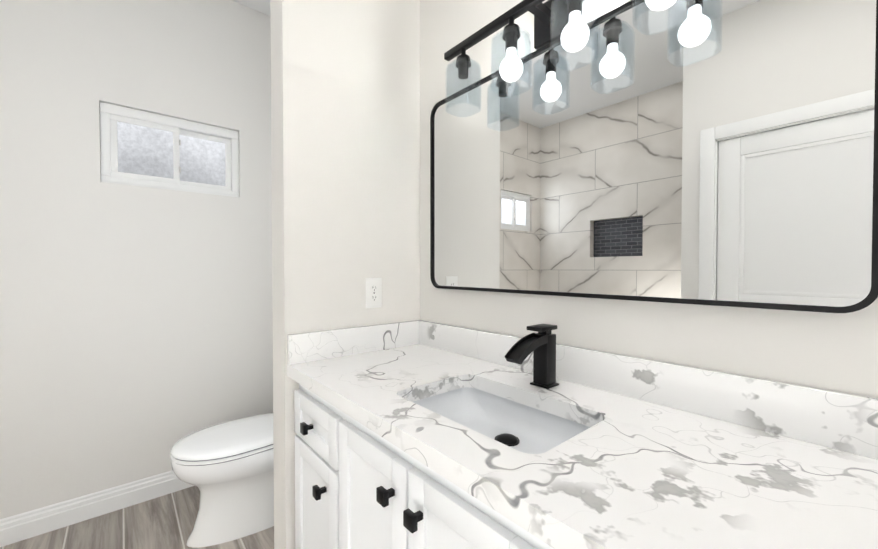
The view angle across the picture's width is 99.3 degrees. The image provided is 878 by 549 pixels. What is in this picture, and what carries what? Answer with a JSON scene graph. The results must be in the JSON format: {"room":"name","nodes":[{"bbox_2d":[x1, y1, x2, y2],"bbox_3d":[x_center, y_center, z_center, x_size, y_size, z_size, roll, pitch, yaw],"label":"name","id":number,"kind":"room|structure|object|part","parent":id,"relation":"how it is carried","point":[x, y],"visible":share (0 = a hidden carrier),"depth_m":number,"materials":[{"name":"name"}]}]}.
{"room":"bathroom","nodes":[
{"label":"bathroom","id":0,"kind":"room"},
{"bbox_2d":[0,0,272,518],"bbox_3d":[-1.611,-0.211,1.945,1.920,2.790,0.100,-1,1,-40],"label":"wall","id":1,"kind":"structure","parent":0,"point":[136,333],"depth_m":1.88,"materials":[{"name":"white paint"}]},
{"bbox_2d":[0,471,193,546],"bbox_3d":[-1.574,1.127,1.922,1.920,0.115,0.016,-1,1,-40],"label":"baseboard","id":2,"kind":"structure","parent":1,"relation":"attached to","point":[28,524],"depth_m":1.80,"materials":[{"name":"white wood"}]},
{"bbox_2d":[100,102,238,196],"bbox_3d":[-1.457,-0.658,2.065,0.618,0.398,0.057,-1,1,-40],"label":"window","id":3,"kind":"structure","parent":1,"relation":"in","point":[144,148],"depth_m":2.02,"materials":[{"name":"white plastic"}]},
{"bbox_3d":[-1.457,-0.652,2.066,0.488,0.256,0.024,-1,1,-40],"label":"glass","id":4,"kind":"part","parent":3,"relation":"part of","materials":[{"name":"white"}]},
{"bbox_2d":[0,486,273,548],"bbox_3d":[-0.734,1.238,0.364,2.860,0.060,3.680,-1,1,-40],"label":"floor","id":5,"kind":"structure","parent":0,"point":[167,521],"depth_m":1.72,"materials":[{"name":"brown wood"}]},
{"bbox_2d":[170,413,273,547],"bbox_3d":[-0.854,0.790,1.856,0.786,0.790,0.420,-1,1,-40],"label":"toilet","id":6,"kind":"object","parent":5,"relation":"on","point":[226,468],"visible":0.56,"depth_m":1.66,"materials":[{"name":"white ceramic"}]},
{"bbox_3d":[-0.945,0.783,1.779,0.547,0.014,0.378,-1,1,-40],"label":"seat","id":7,"kind":"part","parent":6,"relation":"part of","materials":[{"name":"white ceramic"}]},
{"bbox_3d":[-0.945,0.756,1.779,0.546,0.030,0.378,-1,1,-40],"label":"lid","id":8,"kind":"part","parent":6,"relation":"part of","materials":[{"name":"white ceramic"}]},
{"bbox_2d":[287,372,570,548],"bbox_3d":[0.196,0.776,0.864,0.580,0.850,1.548,-1,1,-40],"label":"bathroom vanity","id":9,"kind":"object","parent":5,"relation":"on","point":[357,487],"depth_m":0.88,"materials":[{"name":"white wood"}]},
{"bbox_2d":[287,344,877,548],"bbox_3d":[0.203,0.331,0.860,0.566,0.040,1.552,-1,1,-40],"label":"countertop","id":10,"kind":"structure","parent":9,"relation":"on","point":[591,468],"depth_m":0.64,"materials":[{"name":"white stone"}]},
{"bbox_2d":[413,387,589,453],"bbox_3d":[0.127,0.385,0.899,0.342,0.067,0.504,-1,1,-40],"label":"basin","id":11,"kind":"object","parent":10,"relation":"in","point":[525,426],"depth_m":1.01,"materials":[{"name":"white ceramic"}]},
{"bbox_2d":[504,324,558,388],"bbox_3d":[0.250,0.225,1.001,0.175,0.166,0.058,-1,1,-40],"label":"faucet","id":12,"kind":"object","parent":10,"relation":"on","point":[541,344],"visible":1,"depth_m":1.01,"materials":[{"name":"black metal"}]},
{"bbox_2d":[232,0,269,15],"bbox_3d":[-0.734,-1.621,0.320,2.860,0.080,3.680,-1,1,-40],"label":"ceiling","id":13,"kind":"structure","parent":0,"point":[262,6],"depth_m":2.23,"materials":[{"name":"white paint"}]},
{"bbox_2d":[270,0,419,548],"bbox_3d":[-0.345,-0.204,1.493,0.577,2.790,0.130,-1,1,-40],"label":"wall","id":14,"kind":"structure","parent":0,"point":[345,117],"depth_m":1.38,"materials":[{"name":"white paint"}]},
{"bbox_2d":[287,320,418,363],"bbox_3d":[-0.301,0.252,1.436,0.547,0.100,0.020,-1,1,-40],"label":"backsplash","id":15,"kind":"structure","parent":14,"relation":"attached to","point":[321,345],"depth_m":1.39,"materials":[{"name":"white stone"}]},
{"bbox_2d":[366,278,381,308],"bbox_3d":[-0.258,0.073,1.480,0.072,0.120,0.007,-1,1,-40],"label":"electrical outlet","id":16,"kind":"object","parent":14,"relation":"attached to","point":[373,292],"visible":1,"depth_m":1.48,"materials":[{"name":"white plastic"}]},
{"bbox_2d":[419,320,877,459],"bbox_3d":[0.411,0.258,1.036,0.019,0.100,1.552,-1,1,-40],"label":"backsplash","id":17,"kind":"structure","parent":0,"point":[849,422],"depth_m":0.81,"materials":[{"name":"white stone"}]},
{"bbox_2d":[420,0,877,398],"bbox_3d":[0.306,-0.200,1.226,0.130,2.790,3.680,-1,1,-40],"label":"wall","id":18,"kind":"structure","parent":0,"point":[717,152],"depth_m":0.87,"materials":[{"name":"white paint"}]},
{"bbox_2d":[444,0,694,116],"bbox_3d":[0.302,-0.677,1.031,0.174,0.270,0.770,-1,1,-40],"label":"sconce","id":19,"kind":"object","parent":18,"relation":"attached to","point":[554,20],"visible":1,"depth_m":1.07,"materials":[{"name":"black"}]}
]}

